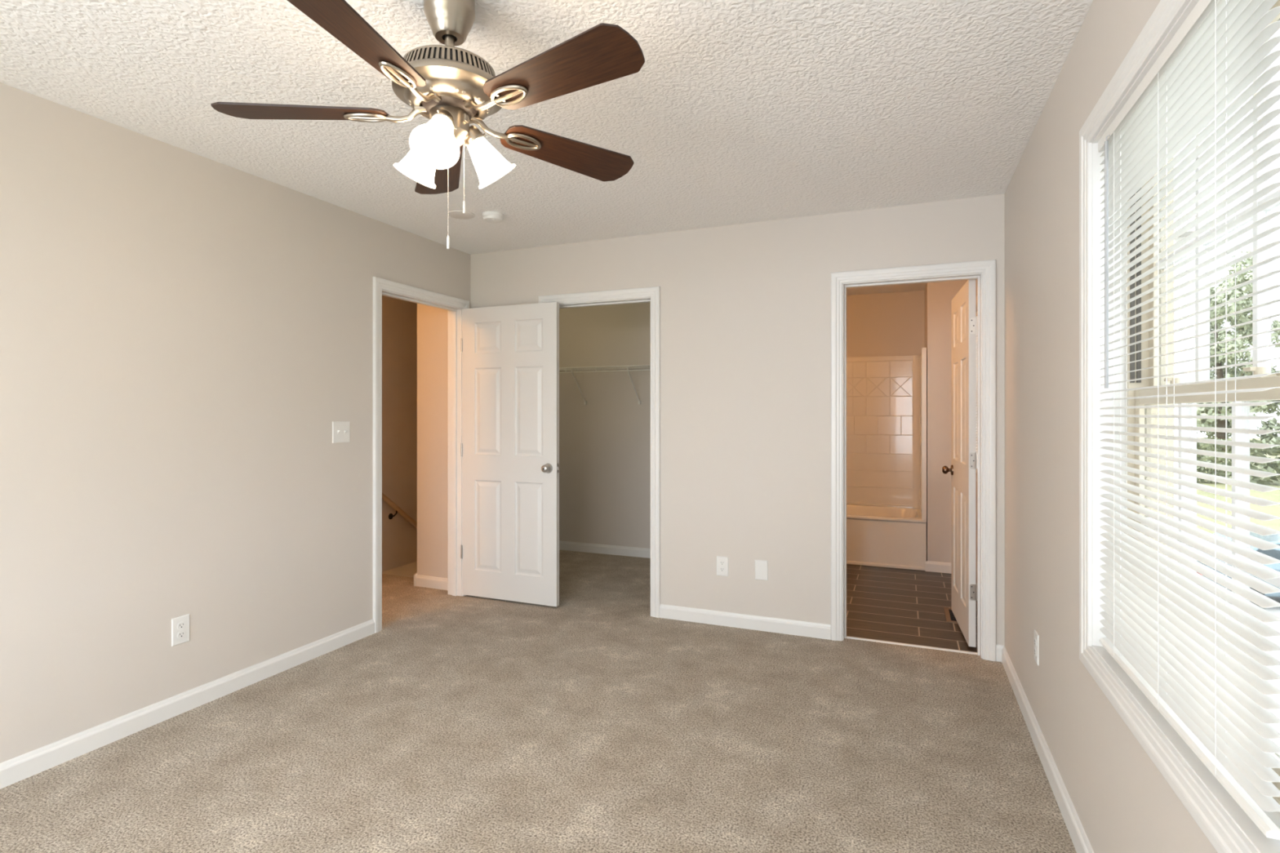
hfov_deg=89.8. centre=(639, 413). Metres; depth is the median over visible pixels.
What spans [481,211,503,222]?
smoke detector
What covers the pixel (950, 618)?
floor vent
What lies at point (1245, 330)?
tree
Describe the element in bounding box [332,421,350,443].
light switch
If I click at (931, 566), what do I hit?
baseboard
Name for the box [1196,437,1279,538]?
ground
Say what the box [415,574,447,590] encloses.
baseboard
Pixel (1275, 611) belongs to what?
driveway
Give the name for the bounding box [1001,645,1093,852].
baseboard
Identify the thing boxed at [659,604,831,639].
baseboard
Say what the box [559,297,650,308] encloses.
trim
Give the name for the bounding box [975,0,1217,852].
wall
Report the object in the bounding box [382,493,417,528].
handrail
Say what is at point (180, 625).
receptacle
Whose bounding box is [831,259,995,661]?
trim
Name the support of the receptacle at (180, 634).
attached to the wall outlet at (180, 625)
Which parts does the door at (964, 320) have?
handle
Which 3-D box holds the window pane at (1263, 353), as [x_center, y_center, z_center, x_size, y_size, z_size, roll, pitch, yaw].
[1.218,-0.388,1.327,0.020,0.634,0.778,0,0,22]
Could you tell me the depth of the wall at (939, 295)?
5.23 m
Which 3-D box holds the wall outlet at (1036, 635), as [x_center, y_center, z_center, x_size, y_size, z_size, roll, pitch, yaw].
[1.561,0.923,2.531,0.007,0.118,0.074,0,0,22]
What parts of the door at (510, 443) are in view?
handle, latch plate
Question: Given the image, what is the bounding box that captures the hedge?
[1196,436,1279,485]
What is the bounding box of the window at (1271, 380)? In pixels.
[1127,0,1279,804]
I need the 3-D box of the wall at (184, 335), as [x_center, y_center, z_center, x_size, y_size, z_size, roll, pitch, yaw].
[-2.189,0.075,2.441,0.120,2.440,4.790,0,0,22]
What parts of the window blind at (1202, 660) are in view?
ladder cord, head rail, ladder cord, rail, ladder cord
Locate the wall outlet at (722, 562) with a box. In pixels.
[716,555,728,576]
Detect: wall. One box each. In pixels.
[0,82,470,763]
[382,295,417,572]
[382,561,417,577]
[417,193,1004,645]
[559,302,650,548]
[846,290,924,357]
[924,280,967,563]
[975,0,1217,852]
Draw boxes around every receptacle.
[177,622,185,629]
[177,631,185,638]
[719,560,724,565]
[719,567,724,572]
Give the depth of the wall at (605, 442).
5.91 m
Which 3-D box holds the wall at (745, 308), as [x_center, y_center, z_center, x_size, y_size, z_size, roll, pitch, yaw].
[0.137,0.075,4.139,3.865,2.440,0.120,0,0,22]
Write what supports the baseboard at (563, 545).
attached to the wall at (605, 442)
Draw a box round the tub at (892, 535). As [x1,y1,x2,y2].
[846,503,926,570]
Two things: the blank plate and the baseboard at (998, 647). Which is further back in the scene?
the blank plate
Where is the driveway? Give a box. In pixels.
[1210,591,1279,742]
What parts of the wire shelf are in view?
rail, rail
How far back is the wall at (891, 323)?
6.11 m
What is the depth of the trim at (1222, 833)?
1.64 m
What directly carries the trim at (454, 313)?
attached to the wall at (184, 335)
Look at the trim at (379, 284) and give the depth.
3.80 m
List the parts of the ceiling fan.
fan blade, fan blade, lamp shade, lamp shade, light bulb, fan blade, pull chain, pull chain, lamp shade, fan blade, fan blade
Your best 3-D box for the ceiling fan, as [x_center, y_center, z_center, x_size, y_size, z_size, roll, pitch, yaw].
[-0.513,-0.789,1.718,1.167,0.712,1.158,0,0,22]
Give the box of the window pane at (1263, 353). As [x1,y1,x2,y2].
[1155,36,1279,381]
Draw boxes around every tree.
[1196,269,1279,475]
[1204,248,1274,433]
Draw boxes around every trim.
[373,276,469,633]
[382,289,462,595]
[538,286,660,617]
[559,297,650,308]
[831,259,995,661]
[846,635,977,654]
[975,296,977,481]
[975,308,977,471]
[1079,0,1258,852]
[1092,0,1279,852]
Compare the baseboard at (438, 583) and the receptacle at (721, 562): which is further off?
the baseboard at (438, 583)
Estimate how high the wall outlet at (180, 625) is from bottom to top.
0.118 m
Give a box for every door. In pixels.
[460,302,559,606]
[942,279,977,647]
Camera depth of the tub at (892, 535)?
5.43 m
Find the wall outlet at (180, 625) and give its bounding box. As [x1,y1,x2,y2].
[171,613,189,646]
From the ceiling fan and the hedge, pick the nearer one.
the ceiling fan
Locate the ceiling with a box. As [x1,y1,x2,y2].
[0,0,1093,295]
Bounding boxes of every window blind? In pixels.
[1097,0,1279,839]
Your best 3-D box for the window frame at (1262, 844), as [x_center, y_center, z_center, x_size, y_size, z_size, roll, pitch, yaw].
[0.947,-0.052,0.927,0.078,1.405,1.835,0,0,22]
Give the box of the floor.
[0,550,1076,852]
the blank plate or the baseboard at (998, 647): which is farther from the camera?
the blank plate
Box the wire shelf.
[559,364,650,404]
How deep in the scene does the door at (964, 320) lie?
3.70 m
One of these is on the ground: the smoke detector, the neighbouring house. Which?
the neighbouring house
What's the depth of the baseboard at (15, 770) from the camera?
2.70 m
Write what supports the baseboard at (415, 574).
attached to the wall
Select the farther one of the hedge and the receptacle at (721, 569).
the hedge
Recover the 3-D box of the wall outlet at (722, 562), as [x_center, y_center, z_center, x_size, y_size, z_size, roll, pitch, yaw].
[0.502,0.935,3.920,0.074,0.118,0.007,0,0,22]
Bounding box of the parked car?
[1196,531,1279,607]
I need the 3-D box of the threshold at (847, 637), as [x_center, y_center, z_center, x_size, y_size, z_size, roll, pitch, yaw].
[1.503,1.294,3.579,0.694,0.009,0.028,0,0,22]
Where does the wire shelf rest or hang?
attached to the wall at (605, 442)
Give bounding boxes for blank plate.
[755,560,768,580]
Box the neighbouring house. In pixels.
[1174,208,1220,583]
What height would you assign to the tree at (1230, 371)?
16.708 m
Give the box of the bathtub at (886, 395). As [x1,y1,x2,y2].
[846,347,926,570]
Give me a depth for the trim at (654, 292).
4.07 m
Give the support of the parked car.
on the driveway
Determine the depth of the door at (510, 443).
4.38 m
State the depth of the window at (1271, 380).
1.45 m
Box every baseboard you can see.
[0,618,374,789]
[413,572,417,586]
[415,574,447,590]
[559,540,650,558]
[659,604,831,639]
[925,560,951,573]
[995,644,1003,662]
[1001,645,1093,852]
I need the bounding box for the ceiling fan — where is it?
[210,0,644,248]
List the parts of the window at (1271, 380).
sash, sash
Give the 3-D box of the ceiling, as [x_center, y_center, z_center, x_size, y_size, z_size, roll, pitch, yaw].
[-0.536,-1.202,3.778,5.135,0.126,8.820,0,0,22]
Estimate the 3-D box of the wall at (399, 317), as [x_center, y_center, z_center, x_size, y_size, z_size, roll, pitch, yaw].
[-2.511,1.575,5.357,0.120,5.440,7.200,0,0,22]
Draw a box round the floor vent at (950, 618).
[943,607,957,623]
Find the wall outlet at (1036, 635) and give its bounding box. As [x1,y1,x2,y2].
[1034,629,1039,666]

